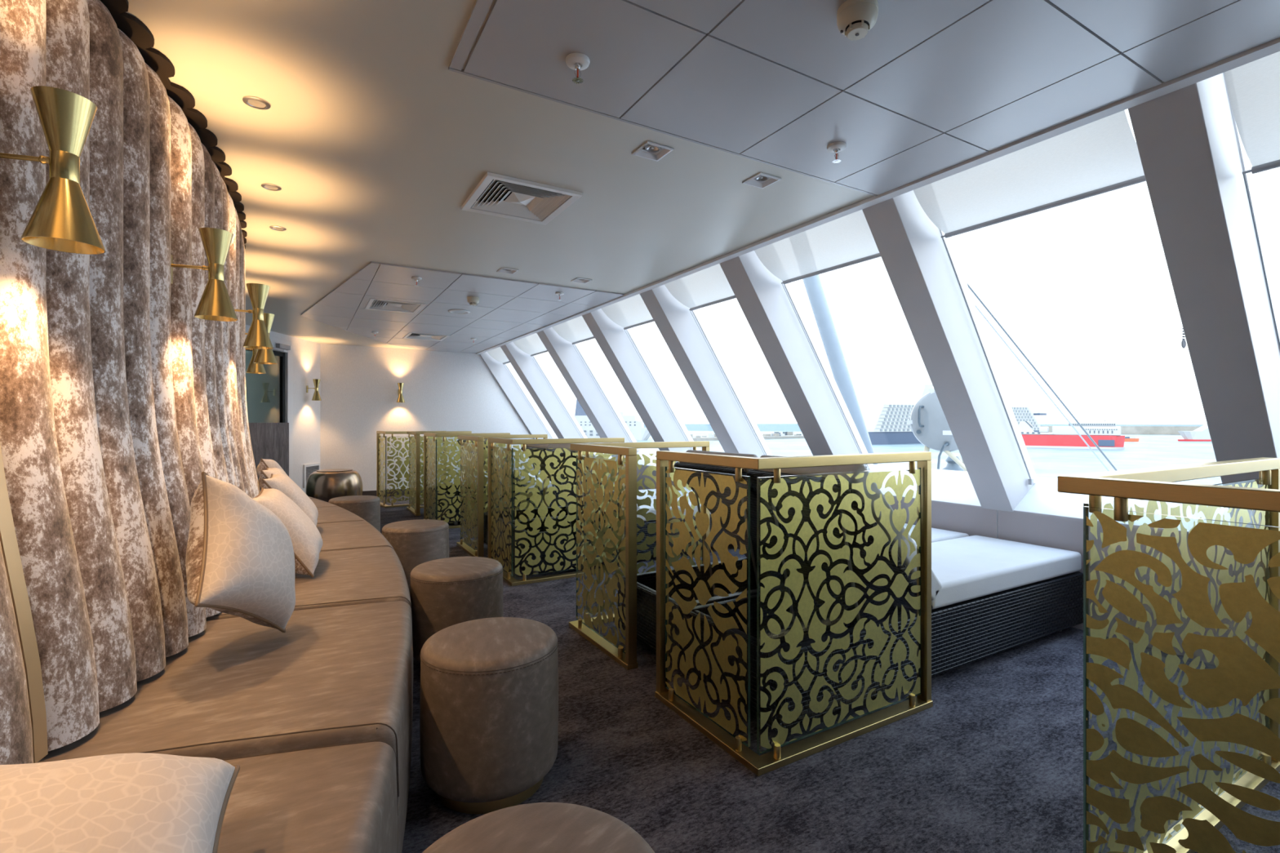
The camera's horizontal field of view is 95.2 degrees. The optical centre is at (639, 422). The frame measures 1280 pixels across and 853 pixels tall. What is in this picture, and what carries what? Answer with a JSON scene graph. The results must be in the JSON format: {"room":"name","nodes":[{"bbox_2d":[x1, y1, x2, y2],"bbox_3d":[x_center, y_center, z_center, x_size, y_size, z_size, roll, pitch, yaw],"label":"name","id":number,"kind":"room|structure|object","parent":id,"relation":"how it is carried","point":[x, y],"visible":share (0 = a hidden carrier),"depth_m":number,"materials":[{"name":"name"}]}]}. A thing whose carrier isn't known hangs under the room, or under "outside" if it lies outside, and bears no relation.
{"room":"ship interior","nodes":[
{"label":"ship interior","id":0,"kind":"room"},
{"bbox_2d":[245,350,277,422],"bbox_3d":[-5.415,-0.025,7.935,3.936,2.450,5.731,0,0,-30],"label":"mirror","id":1,"kind":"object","parent":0,"point":[261,388],"depth_m":9.27,"materials":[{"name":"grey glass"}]},
{"bbox_2d":[99,0,247,248],"bbox_3d":[-2.341,-1.163,2.541,0.971,0.013,6.816,0,0,-30],"label":"trim","id":2,"kind":"structure","parent":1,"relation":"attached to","point":[132,27],"depth_m":2.02,"materials":[{"name":"brown fabric"}]},
{"bbox_2d":[245,324,319,493],"bbox_3d":[-4.748,-0.150,6.846,1.851,2.600,3.187,0,0,-30],"label":"wall","id":3,"kind":"structure","parent":0,"point":[306,353],"depth_m":8.20,"materials":[{"name":"white paint"}]},
{"bbox_2d":[245,331,293,480],"bbox_3d":[-4.710,0.029,7.314,0.629,2.241,1.069,0,0,-30],"label":"door frame","id":4,"kind":"structure","parent":3,"relation":"in","point":[286,357],"depth_m":7.77,"materials":[{"name":"white paint"}]},
{"bbox_2d":[302,462,319,488],"bbox_3d":[-4.711,0.752,8.399,0.222,0.325,0.372,0,0,-30],"label":"air vent","id":5,"kind":"object","parent":3,"relation":"in","point":[308,469],"visible":0.55,"depth_m":8.29,"materials":[{"name":"white metal"}]},
{"bbox_2d":[320,343,558,491],"bbox_3d":[-3.048,-0.150,9.694,3.955,2.600,0.120,0,0,-30],"label":"wall","id":6,"kind":"structure","parent":0,"point":[442,391],"depth_m":9.17,"materials":[{"name":"white paint"}]},
{"bbox_2d":[362,488,423,497],"bbox_3d":[-3.213,1.097,9.519,3.435,0.105,0.016,0,0,-30],"label":"baseboard","id":7,"kind":"structure","parent":6,"relation":"attached to","point":[366,492],"depth_m":9.06,"materials":[{"name":"brown wood"}]},
{"bbox_2d":[479,351,551,439],"bbox_3d":[-2.153,-0.420,10.233,1.679,1.940,0.250,0,0,-30],"label":"trim","id":8,"kind":"structure","parent":6,"relation":"attached to","point":[500,372],"depth_m":10.09,"materials":[{"name":"laminate"}]},
{"bbox_2d":[126,0,1279,353],"bbox_3d":[-2.592,-1.335,3.524,6.070,0.351,12.500,0,0,-30],"label":"ceiling","id":9,"kind":"structure","parent":0,"point":[383,118],"depth_m":2.20,"materials":[{"name":"paint"}]},
{"bbox_2d":[242,96,271,109],"bbox_3d":[-1.400,-1.166,2.136,0.086,0.006,0.086,0,0,-30],"label":"recessed light","id":10,"kind":"object","parent":9,"relation":"in","point":[255,102],"visible":1,"depth_m":2.13,"materials":[{"name":"metal"}]},
{"bbox_2d":[364,298,426,313],"bbox_3d":[-2.442,-1.212,5.822,0.500,0.116,0.570,0,0,-30],"label":"ceiling vent","id":11,"kind":"object","parent":9,"relation":"in","point":[373,304],"visible":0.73,"depth_m":5.87,"materials":[{"name":"white plastic"}]},
{"bbox_2d":[402,332,450,341],"bbox_3d":[-2.882,-1.212,7.886,0.518,0.116,0.580,0,0,-30],"label":"ceiling vent","id":12,"kind":"object","parent":9,"relation":"in","point":[410,335],"visible":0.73,"depth_m":7.97,"materials":[{"name":"white plastic"}]},
{"bbox_2d":[460,172,582,225],"bbox_3d":[-0.631,-1.212,3.072,0.490,0.116,0.520,0,0,-30],"label":"ceiling vent","id":13,"kind":"object","parent":9,"relation":"in","point":[495,194],"visible":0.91,"depth_m":3.07,"materials":[{"name":"white plastic"}]},
{"bbox_2d":[565,52,590,84],"bbox_3d":[-0.199,-1.126,1.869,0.078,0.066,0.078,0,0,-30],"label":"sprinkler head","id":14,"kind":"object","parent":9,"relation":"attached to","point":[577,61],"visible":1,"depth_m":1.86},
{"bbox_2d":[631,141,674,161],"bbox_3d":[0.055,-1.206,2.516,0.132,0.088,0.132,0,0,-30],"label":"recessed light","id":15,"kind":"object","parent":9,"relation":"in","point":[653,151],"visible":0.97,"depth_m":2.54,"materials":[{"name":"white paint"}]},
{"bbox_2d":[742,172,781,188],"bbox_3d":[0.587,-1.206,2.820,0.132,0.088,0.132,0,0,-30],"label":"recessed light","id":16,"kind":"object","parent":9,"relation":"in","point":[762,180],"visible":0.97,"depth_m":2.84,"materials":[{"name":"white paint"}]},
{"bbox_2d":[826,141,846,163],"bbox_3d":[0.823,-1.126,2.447,0.078,0.066,0.078,0,0,-30],"label":"sprinkler head","id":17,"kind":"object","parent":9,"relation":"attached to","point":[838,146],"visible":1,"depth_m":2.44},
{"bbox_2d":[836,0,878,40],"bbox_3d":[0.609,-1.123,1.640,0.110,0.072,0.110,0,0,24],"label":"smoke detector","id":18,"kind":"object","parent":9,"relation":"attached to","point":[855,18],"visible":1,"depth_m":1.61,"materials":[{"name":"beige plastic"}]},
{"bbox_2d":[380,495,1279,852],"bbox_3d":[-1.931,1.180,3.909,7.600,0.060,12.500,0,0,-30],"label":"floor","id":19,"kind":"structure","parent":0,"point":[995,765],"depth_m":1.97,"materials":[{"name":"carpet"}]},
{"bbox_2d":[36,600,413,852],"bbox_3d":[-1.110,0.923,1.708,0.978,0.453,1.111,0,0,-30],"label":"seat","id":20,"kind":"object","parent":19,"relation":"on","point":[240,687],"visible":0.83,"depth_m":1.53,"materials":[{"name":"beige leather"}]},
{"bbox_2d":[186,471,295,632],"bbox_3d":[-1.236,0.417,1.832,0.317,0.599,0.583,0,0,3],"label":"cushion","id":21,"kind":"object","parent":20,"relation":"on","point":[240,556],"visible":1,"depth_m":1.72,"materials":[{"name":"fabric"}]},
{"bbox_2d":[248,422,288,491],"bbox_3d":[-4.171,0.575,6.346,0.620,1.150,0.113,0,0,-30],"label":"screen","id":22,"kind":"object","parent":19,"relation":"on","point":[269,441],"visible":0.29,"depth_m":6.42,"materials":[{"name":"grey wood"}]},
{"bbox_2d":[217,740,398,852],"bbox_3d":[-0.822,0.938,0.731,1.082,0.424,1.236,0,0,-30],"label":"seat","id":23,"kind":"object","parent":19,"relation":"on","point":[339,798],"visible":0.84,"depth_m":1.14,"materials":[{"name":"beige leather"}]},
{"bbox_2d":[0,752,239,852],"bbox_3d":[-0.778,0.590,0.739,0.484,0.310,0.487,0,0,-29],"label":"cushion","id":24,"kind":"object","parent":23,"relation":"on","point":[132,802],"visible":1,"depth_m":0.80,"materials":[{"name":"fabric"}]},
{"bbox_2d":[205,546,411,620],"bbox_3d":[-1.501,0.919,2.633,0.887,0.462,1.082,0,0,-30],"label":"seat","id":25,"kind":"object","parent":19,"relation":"on","point":[344,577],"visible":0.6,"depth_m":2.55,"materials":[{"name":"beige leather"}]},
{"bbox_2d":[252,487,322,577],"bbox_3d":[-1.639,0.488,2.703,0.396,0.484,0.468,0,0,-25],"label":"cushion","id":26,"kind":"object","parent":25,"relation":"on","point":[306,539],"visible":0.63,"depth_m":2.59,"materials":[{"name":"fabric"}]},
{"bbox_2d":[311,498,337,507],"bbox_3d":[-3.018,0.918,4.868,0.933,0.464,0.812,0,0,-30],"label":"seat","id":27,"kind":"object","parent":19,"relation":"on","point":[318,503],"visible":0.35,"depth_m":4.97,"materials":[{"name":"beige leather"}]},
{"bbox_2d":[256,457,284,476],"bbox_3d":[-3.063,0.485,4.928,0.379,0.488,0.466,0,0,-35],"label":"cushion","id":28,"kind":"object","parent":27,"relation":"on","point":[264,464],"visible":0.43,"depth_m":4.74,"materials":[{"name":"fabric"}]},
{"bbox_2d":[305,468,362,502],"bbox_3d":[-3.975,0.882,7.614,0.659,0.535,0.659,0,0,-30],"label":"table","id":29,"kind":"object","parent":19,"relation":"on","point":[325,485],"visible":0.65,"depth_m":7.36,"materials":[{"name":"brown metal"}]},
{"bbox_2d":[316,506,365,524],"bbox_3d":[-2.533,0.918,4.295,0.919,0.464,0.948,0,0,-30],"label":"seat","id":30,"kind":"object","parent":19,"relation":"on","point":[326,514],"visible":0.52,"depth_m":4.33,"materials":[{"name":"beige leather"}]},
{"bbox_2d":[258,467,287,488],"bbox_3d":[-2.524,0.495,4.143,0.386,0.465,0.445,0,0,-29],"label":"cushion","id":31,"kind":"object","parent":30,"relation":"on","point":[264,474],"visible":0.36,"depth_m":3.95,"materials":[{"name":"fabric"}]},
{"bbox_2d":[328,495,380,532],"bbox_3d":[-2.618,0.917,5.366,0.430,0.466,0.430,0,0,11],"label":"round stool","id":32,"kind":"object","parent":19,"relation":"on","point":[367,508],"visible":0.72,"depth_m":5.25,"materials":[{"name":"brown fabric"}]},
{"bbox_2d":[315,520,393,551],"bbox_3d":[-2.007,0.918,3.542,0.849,0.464,1.017,0,0,-30],"label":"seat","id":33,"kind":"object","parent":19,"relation":"on","point":[342,535],"visible":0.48,"depth_m":3.55,"materials":[{"name":"beige leather"}]},
{"bbox_2d":[261,473,318,525],"bbox_3d":[-2.159,0.494,3.615,0.396,0.471,0.455,0,0,-27],"label":"cushion","id":34,"kind":"object","parent":33,"relation":"on","point":[282,482],"visible":0.55,"depth_m":3.50,"materials":[{"name":"fabric"}]},
{"bbox_2d":[376,431,446,507],"bbox_3d":[-3.254,0.634,8.329,0.829,1.032,0.499,0,0,-37],"label":"glass screen","id":35,"kind":"object","parent":19,"relation":"on","point":[380,487],"visible":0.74,"depth_m":8.04,"materials":[{"name":"gold glass"}]},
{"bbox_2d":[381,519,448,591],"bbox_3d":[-1.528,0.917,3.988,0.430,0.466,0.430,0,0,-42],"label":"round stool","id":36,"kind":"object","parent":19,"relation":"on","point":[415,543],"visible":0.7,"depth_m":3.81,"materials":[{"name":"brown leather"}]},
{"bbox_2d":[406,431,471,515],"bbox_3d":[-2.576,0.634,7.728,0.849,1.032,0.709,0,0,-30],"label":"glass screen","id":37,"kind":"object","parent":19,"relation":"on","point":[415,509],"visible":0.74,"depth_m":7.77,"materials":[{"name":"gold glass"}]},
{"bbox_2d":[409,556,502,662],"bbox_3d":[-0.882,0.917,2.829,0.430,0.466,0.430,0,0,29],"label":"round stool","id":38,"kind":"object","parent":19,"relation":"on","point":[445,593],"visible":0.71,"depth_m":2.66,"materials":[{"name":"brown leather"}]},
{"bbox_2d":[423,432,510,528],"bbox_3d":[-2.011,0.634,6.769,0.829,1.032,0.689,0,0,-30],"label":"glass screen","id":39,"kind":"object","parent":19,"relation":"on","point":[452,473],"visible":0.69,"depth_m":6.41,"materials":[{"name":"gold glass"}]},
{"bbox_2d":[428,439,539,513],"bbox_3d":[-1.599,0.652,7.841,2.267,0.995,0.600,0,0,-30],"label":"daybed","id":40,"kind":"object","parent":19,"relation":"on","point":[464,441],"visible":0.07,"depth_m":7.50,"materials":[{"name":"black wicker"}]},
{"bbox_2d":[419,617,558,813],"bbox_3d":[-0.480,0.917,1.886,0.430,0.466,0.430,0,0,-15],"label":"round stool","id":41,"kind":"object","parent":19,"relation":"on","point":[489,696],"visible":0.99,"depth_m":1.71,"materials":[{"name":"brown leather"}]},
{"bbox_2d":[456,434,547,557],"bbox_3d":[-1.155,0.634,5.409,0.889,1.032,0.749,0,0,-30],"label":"glass screen","id":42,"kind":"object","parent":19,"relation":"on","point":[481,498],"visible":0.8,"depth_m":5.28,"materials":[{"name":"gold glass"}]},
{"bbox_2d":[438,439,625,524],"bbox_3d":[-1.287,0.652,7.306,2.267,0.995,0.600,0,0,-30],"label":"daybed","id":43,"kind":"object","parent":19,"relation":"on","point":[456,493],"visible":0.18,"depth_m":6.87,"materials":[{"name":"black wicker"}]},
{"bbox_2d":[422,802,654,852],"bbox_3d":[-0.166,0.917,0.870,0.430,0.466,0.430,0,0,37],"label":"round stool","id":44,"kind":"object","parent":19,"relation":"on","point":[537,827],"visible":1,"depth_m":0.98,"materials":[{"name":"beige leather"}]},
{"bbox_2d":[487,437,624,586],"bbox_3d":[-0.667,0.634,4.612,0.909,1.032,0.629,0,0,-30],"label":"glass screen","id":45,"kind":"object","parent":19,"relation":"on","point":[492,480],"visible":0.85,"depth_m":4.30,"materials":[{"name":"gold glass"}]},
{"bbox_2d":[484,444,693,554],"bbox_3d":[-0.313,0.652,5.674,2.267,0.995,0.600,0,0,-30],"label":"daybed","id":46,"kind":"object","parent":19,"relation":"on","point":[532,447],"visible":0.19,"depth_m":5.40,"materials":[{"name":"black wicker"}]},
{"bbox_2d":[504,443,731,574],"bbox_3d":[-0.001,0.652,5.138,2.267,0.995,0.600,0,0,-30],"label":"daybed","id":47,"kind":"object","parent":19,"relation":"on","point":[543,528],"visible":0.28,"depth_m":4.71,"materials":[{"name":"black wicker"}]},
{"bbox_2d":[568,440,709,670],"bbox_3d":[0.181,0.634,3.250,0.954,1.032,0.684,0,0,-30],"label":"glass screen","id":48,"kind":"object","parent":19,"relation":"on","point":[628,555],"visible":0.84,"depth_m":3.08,"materials":[{"name":"gold glass"}]},
{"bbox_2d":[617,449,968,666],"bbox_3d":[1.002,0.652,3.437,2.267,0.995,0.600,0,0,-30],"label":"daybed","id":49,"kind":"object","parent":19,"relation":"on","point":[646,581],"visible":0.22,"depth_m":3.10,"materials":[{"name":"white fabric"}]},
{"bbox_2d":[654,450,933,776],"bbox_3d":[0.624,0.634,2.409,0.929,1.032,0.639,0,0,-30],"label":"glass screen","id":50,"kind":"object","parent":19,"relation":"on","point":[920,653],"visible":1,"depth_m":2.15,"materials":[{"name":"gold glass"}]},
{"bbox_2d":[684,454,1083,730],"bbox_3d":[1.314,0.652,2.901,2.267,0.995,0.600,0,0,-30],"label":"daybed","id":51,"kind":"object","parent":19,"relation":"on","point":[990,596],"visible":0.7,"depth_m":2.68,"materials":[{"name":"white fabric"}]},
{"bbox_2d":[1057,457,1279,852],"bbox_3d":[1.725,0.634,1.291,1.389,1.032,0.829,0,0,-30],"label":"glass screen","id":52,"kind":"object","parent":19,"relation":"on","point":[1241,673],"visible":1,"depth_m":1.19,"materials":[{"name":"gold glass"}]},
{"bbox_2d":[475,37,1279,355],"bbox_3d":[0.228,-1.305,4.733,0.048,0.330,11.750,0,0,-30],"label":"trim","id":53,"kind":"structure","parent":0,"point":[1273,46],"depth_m":2.50,"materials":[{"name":"white paint"}]},
{"bbox_2d":[593,448,1258,665],"bbox_3d":[1.485,0.757,5.466,0.580,0.785,11.747,0,0,-30],"label":"window sill","id":54,"kind":"structure","parent":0,"point":[1046,517],"depth_m":3.42,"materials":[{"name":"white paint"}]},
{"bbox_2d":[505,363,555,438],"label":"window","id":55,"kind":"structure","parent":54,"relation":"in","point":[508,365],"depth_m":10.22,"materials":[{"name":"glass"}]},
{"bbox_2d":[487,346,548,435],"bbox_3d":[-1.799,-0.462,9.640,1.251,1.689,1.110,0,0,-30],"label":"roller blind","id":56,"kind":"object","parent":55,"relation":"attached to","point":[497,353],"visible":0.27,"depth_m":9.60,"materials":[{"name":"fabric"}]},
{"bbox_2d":[500,342,583,438],"bbox_3d":[-1.458,-0.420,9.040,1.676,1.940,0.250,0,0,-30],"label":"trim","id":57,"kind":"structure","parent":54,"relation":"attached to","point":[526,367],"depth_m":8.91,"materials":[{"name":"paint"}]},
{"bbox_2d":[533,355,587,438],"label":"window","id":58,"kind":"structure","parent":54,"relation":"in","point":[538,361],"depth_m":9.02,"materials":[{"name":"glass"}]},
{"bbox_2d":[513,333,582,438],"bbox_3d":[-1.059,-0.462,8.370,1.251,1.689,1.290,0,0,-30],"label":"roller blind","id":59,"kind":"object","parent":58,"relation":"attached to","point":[532,344],"visible":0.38,"depth_m":8.28,"materials":[{"name":"fabric"}]},
{"bbox_2d":[537,327,639,461],"bbox_3d":[-0.678,-0.420,7.701,1.676,1.940,0.230,0,0,-30],"label":"trim","id":60,"kind":"structure","parent":54,"relation":"attached to","point":[562,352],"depth_m":7.57,"materials":[{"name":"laminate"}]},
{"bbox_2d":[574,342,653,452],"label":"window","id":61,"kind":"structure","parent":54,"relation":"in","point":[580,350],"depth_m":7.70,"materials":[{"name":"glass"}]},
{"bbox_2d":[551,315,630,441],"bbox_3d":[-0.324,-0.462,7.109,1.251,1.689,1.130,0,0,-30],"label":"roller blind","id":62,"kind":"object","parent":61,"relation":"attached to","point":[575,331],"visible":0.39,"depth_m":6.98,"materials":[{"name":"fabric"}]},
{"bbox_2d":[582,308,693,464],"bbox_3d":[0.015,-0.420,6.513,1.676,1.940,0.220,0,0,-30],"label":"trim","id":63,"kind":"structure","parent":54,"relation":"attached to","point":[611,338],"depth_m":6.39,"materials":[{"name":"paint"}]},
{"bbox_2d":[626,328,698,450],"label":"window","id":64,"kind":"structure","parent":54,"relation":"in","point":[629,331],"depth_m":6.50,"materials":[{"name":"clear glass"}]},
{"bbox_2d":[601,293,691,449],"bbox_3d":[0.331,-0.462,5.986,1.251,1.689,0.990,0,0,-30],"label":"roller blind","id":65,"kind":"object","parent":64,"relation":"attached to","point":[632,312],"visible":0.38,"depth_m":5.83,"materials":[{"name":"fabric"}]},
{"bbox_2d":[640,284,766,457],"bbox_3d":[0.632,-0.420,5.455,1.676,1.940,0.210,0,0,-30],"label":"trim","id":66,"kind":"structure","parent":54,"relation":"attached to","point":[676,323],"depth_m":5.34,"materials":[{"name":"laminate"}]},
{"bbox_2d":[692,309,772,455],"bbox_3d":[1.022,-0.505,5.020,1.256,1.770,0.955,0,0,-30],"label":"window","id":67,"kind":"structure","parent":54,"relation":"in","point":[696,313],"depth_m":5.46,"materials":[{"name":"clear glass"}]},
{"bbox_2d":[664,263,764,453],"bbox_3d":[0.926,-0.462,4.964,1.251,1.689,0.915,0,0,-30],"label":"roller blind","id":68,"kind":"object","parent":67,"relation":"attached to","point":[708,286],"visible":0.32,"depth_m":4.78,"materials":[{"name":"fabric"}]},
{"bbox_2d":[720,250,870,472],"bbox_3d":[1.209,-0.420,4.464,1.676,1.940,0.215,0,0,-30],"label":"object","id":69,"kind":"structure","parent":54,"relation":"attached to","point":[761,295],"depth_m":4.33,"materials":[{"name":"laminate"}]},
{"bbox_2d":[784,283,962,477],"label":"window","id":70,"kind":"structure","parent":54,"relation":"in","point":[788,286],"depth_m":4.46,"materials":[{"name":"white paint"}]},
{"bbox_2d":[754,209,880,471],"bbox_3d":[1.527,-0.462,3.933,1.251,1.689,1.002,0,0,-30],"label":"roller blind","id":71,"kind":"object","parent":70,"relation":"attached to","point":[848,240],"visible":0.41,"depth_m":3.69,"materials":[{"name":"fabric"}]},
{"bbox_2d":[862,190,1034,511],"bbox_3d":[1.826,-0.420,3.406,1.676,1.940,0.190,0,0,-30],"label":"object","id":72,"kind":"structure","parent":54,"relation":"attached to","point":[913,251],"depth_m":3.30,"materials":[{"name":"paint"}]},
{"bbox_2d":[939,229,1051,484],"bbox_3d":[2.222,-0.505,2.961,1.256,1.770,0.998,0,0,-30],"label":"window","id":73,"kind":"structure","parent":54,"relation":"in","point":[948,244],"depth_m":3.41,"materials":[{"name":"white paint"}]},
{"bbox_2d":[913,110,1186,484],"bbox_3d":[2.126,-0.462,2.905,1.251,1.689,0.958,0,0,-30],"label":"roller blind","id":74,"kind":"object","parent":73,"relation":"attached to","point":[1101,156],"visible":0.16,"depth_m":2.60,"materials":[{"name":"fabric"}]},
{"bbox_2d":[1128,72,1279,528],"bbox_3d":[2.414,-0.420,2.397,1.676,1.940,0.190,0,0,-30],"label":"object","id":75,"kind":"structure","parent":54,"relation":"attached to","point":[1186,140],"depth_m":2.24,"materials":[{"name":"laminate"}]},
{"bbox_2d":[1223,72,1279,351],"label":"window","id":76,"kind":"structure","parent":54,"relation":"in","point":[1244,158],"depth_m":2.28,"materials":[{"name":"white paint"}]},
{"bbox_2d":[1224,51,1279,346],"bbox_3d":[2.715,-0.462,1.895,1.251,1.689,0.960,0,0,-30],"label":"roller blind","id":77,"kind":"object","parent":76,"relation":"attached to","point":[1253,87],"visible":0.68,"depth_m":1.99,"materials":[{"name":"fabric"}]},
{"bbox_3d":[-2.566,-0.010,1.659,1.993,2.320,8.850,0,0,-30],"label":"wall","id":78,"kind":"structure","parent":0,"visible":0},
{"bbox_2d":[0,542,33,764],"bbox_3d":[-1.185,-0.234,0.737,0.420,1.837,0.849,0,0,-30],"label":"curtain","id":79,"kind":"object","parent":78,"relation":"attached to","point":[15,726],"visible":0.86,"depth_m":1.09,"materials":[{"name":"fabric"}]},
{"bbox_2d":[0,443,48,763],"bbox_3d":[-1.282,-0.218,1.170,0.140,1.804,0.069,0,0,-30],"label":"strip","id":80,"kind":"object","parent":78,"relation":"attached to","point":[10,548],"visible":0.78,"depth_m":1.18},
{"bbox_2d":[0,85,106,254],"bbox_3d":[-1.215,-0.513,1.190,0.198,0.300,0.125,0,0,-17],"label":"wall sconce","id":81,"kind":"object","parent":80,"relation":"attached to","point":[61,220],"visible":1,"depth_m":1.18,"materials":[{"name":"gold metal"}]},
{"bbox_2d":[0,0,206,751],"bbox_3d":[-1.432,-0.234,1.582,0.346,1.837,0.838,0,0,-30],"label":"curtain","id":82,"kind":"object","parent":78,"relation":"attached to","point":[96,486],"visible":0.95,"depth_m":1.42,"materials":[{"name":"fabric"}]},
{"bbox_2d":[167,95,244,617],"bbox_3d":[-1.756,-0.234,2.385,0.273,1.837,0.823,0,0,-30],"label":"curtain","id":83,"kind":"object","parent":78,"relation":"attached to","point":[199,195],"visible":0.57,"depth_m":2.19,"materials":[{"name":"fabric"}]},
{"bbox_2d":[227,192,259,497],"bbox_3d":[-2.155,-0.234,3.148,0.218,1.837,0.817,0,0,-30],"label":"curtain","id":84,"kind":"object","parent":78,"relation":"attached to","point":[237,248],"visible":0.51,"depth_m":2.99,"materials":[{"name":"fabric"}]},
{"bbox_3d":[-1.938,-0.218,2.777,0.136,1.804,0.043,0,0,-30],"label":"strip","id":85,"kind":"object","parent":78,"relation":"attached to","visible":0},
{"bbox_2d":[234,283,273,349],"bbox_3d":[-1.877,-0.513,2.809,0.198,0.300,0.125,0,0,-28],"label":"wall sconce","id":86,"kind":"object","parent":85,"relation":"attached to","point":[257,336],"visible":0.94,"depth_m":2.80,"materials":[{"name":"gold metal"}]},
{"bbox_3d":[-2.378,-0.218,3.516,0.137,1.804,0.046,0,0,-30],"label":"strip","id":87,"kind":"object","parent":78,"relation":"attached to","visible":0},
{"bbox_2d":[244,312,277,364],"bbox_3d":[-2.320,-0.513,3.554,0.198,0.300,0.125,0,0,-34],"label":"wall sconce","id":88,"kind":"object","parent":87,"relation":"attached to","point":[263,356],"visible":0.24,"depth_m":3.55,"materials":[{"name":"gold metal"}]},
{"bbox_3d":[-2.890,-0.218,4.212,0.139,1.804,0.059,0,0,-30],"label":"strip","id":89,"kind":"object","parent":78,"relation":"attached to","visible":0},
{"bbox_2d":[245,348,266,373],"bbox_3d":[-2.837,-0.513,4.256,0.198,0.300,0.125,0,0,-39],"label":"wall sconce","id":90,"kind":"object","parent":89,"relation":"attached to","point":[253,368],"visible":0.28,"depth_m":4.25,"materials":[{"name":"gold metal"}]},
{"bbox_3d":[-1.572,-0.218,1.995,0.139,1.804,0.056,0,0,-30],"label":"strip","id":91,"kind":"object","parent":78,"relation":"attached to","visible":0},
{"bbox_2d":[170,227,237,321],"bbox_3d":[-1.508,-0.513,2.022,0.198,0.300,0.125,0,0,-22],"label":"wall sconce","id":92,"kind":"object","parent":91,"relation":"attached to","point":[215,304],"visible":0.98,"depth_m":2.01,"materials":[{"name":"gold metal"}]},
{"label":"outside","id":93,"kind":"structure","parent":0,"visible":0},
{"bbox_2d":[600,431,1222,485],"bbox_3d":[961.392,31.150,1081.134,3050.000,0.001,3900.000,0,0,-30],"label":"harbour","id":94,"kind":"object","parent":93,"point":[1151,451],"depth_m":577.16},
{"bbox_2d":[573,399,650,440],"bbox_3d":[-67.595,-9.850,1054.378,194.743,82.000,25.000,0,0,12],"label":"ferry","id":95,"kind":"object","parent":94,"relation":"on","point":[637,428],"visible":0.25,"depth_m":1043.57,"materials":[{"name":"white metal"}]},
{"bbox_2d":[861,384,1046,444],"bbox_3d":[518.975,-13.850,946.563,470.562,90.000,48.000,0,0,-27],"label":"cruise ship","id":96,"kind":"object","parent":94,"relation":"on","point":[886,424],"visible":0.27,"depth_m":852.77,"materials":[{"name":"white paint"}]},
{"bbox_2d":[1018,415,1124,449],"bbox_3d":[513.558,11.650,723.495,133.540,41.000,21.100,0,0,37],"label":"ferry","id":97,"kind":"object","parent":94,"relation":"on","point":[1107,435],"visible":0.88,"depth_m":703.88,"materials":[{"name":"metal"}]},
{"bbox_2d":[1040,426,1200,435],"bbox_3d":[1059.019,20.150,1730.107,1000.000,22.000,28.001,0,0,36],"label":"breakwater","id":98,"kind":"object","parent":94,"relation":"on","point":[1153,430],"visible":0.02,"depth_m":1519.12,"materials":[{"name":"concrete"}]},
{"bbox_2d":[1177,423,1211,441],"bbox_3d":[964.196,12.650,984.965,117.835,39.000,18.000,0,0,0],"label":"ferry","id":99,"kind":"object","parent":94,"relation":"on","point":[1202,433],"visible":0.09,"depth_m":977.00,"materials":[{"name":"white metal"}]},
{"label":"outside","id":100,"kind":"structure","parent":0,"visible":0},
{"bbox_2d":[644,423,1204,431],"bbox_3d":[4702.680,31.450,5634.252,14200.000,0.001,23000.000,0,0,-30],"label":"sea","id":101,"kind":"structure","parent":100,"point":[691,427],"depth_m":6149.22,"materials":[{"name":"liquid"}]},
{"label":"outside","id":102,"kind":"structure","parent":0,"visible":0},
{"bbox_3d":[5.546,1.710,7.862,8.500,0.080,20.000,0,0,-30],"label":"floor","id":103,"kind":"structure","parent":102,"visible":0},
{"bbox_2d":[802,275,878,465],"bbox_3d":[2.136,-0.875,6.513,1.810,3.624,0.176,0,0,-30],"label":"mast","id":104,"kind":"object","parent":103,"relation":"on","point":[813,285],"visible":0.32,"depth_m":6.47,"materials":[{"name":"grey metal"}]},
{"bbox_2d":[906,387,967,471],"bbox_3d":[3.203,0.649,6.020,0.625,2.014,0.830,0,0,-30],"label":"searchlight","id":105,"kind":"object","parent":103,"relation":"on","point":[928,423],"visible":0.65,"depth_m":5.99,"materials":[{"name":"paint"}]},
{"bbox_2d":[941,455,963,471],"bbox_3d":[3.558,1.020,6.645,0.450,1.300,0.450,0,0,-30],"label":"winch","id":106,"kind":"object","parent":103,"relation":"on","point":[951,464],"visible":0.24,"depth_m":6.59,"materials":[{"name":"grey metal"}]},
{"bbox_2d":[966,282,1117,471],"bbox_3d":[5.147,-1.055,8.000,3.770,5.423,2.207,0,0,-30],"label":"wire","id":107,"kind":"object","parent":103,"relation":"on","point":[969,286],"visible":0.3,"depth_m":7.99,"materials":[{"name":"grey metal"}]},
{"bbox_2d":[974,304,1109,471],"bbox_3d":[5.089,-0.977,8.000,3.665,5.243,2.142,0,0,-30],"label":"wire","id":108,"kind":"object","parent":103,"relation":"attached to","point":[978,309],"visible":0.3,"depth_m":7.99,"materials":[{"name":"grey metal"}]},
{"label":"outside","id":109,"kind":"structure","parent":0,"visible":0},
{"bbox_2d":[690,431,804,440],"bbox_3d":[266.281,25.191,1169.045,520.000,13.919,80.000,0,0,-36],"label":"quay","id":110,"kind":"object","parent":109,"point":[776,435],"visible":0.38,"depth_m":1117.94,"materials":[{"name":"concrete"}]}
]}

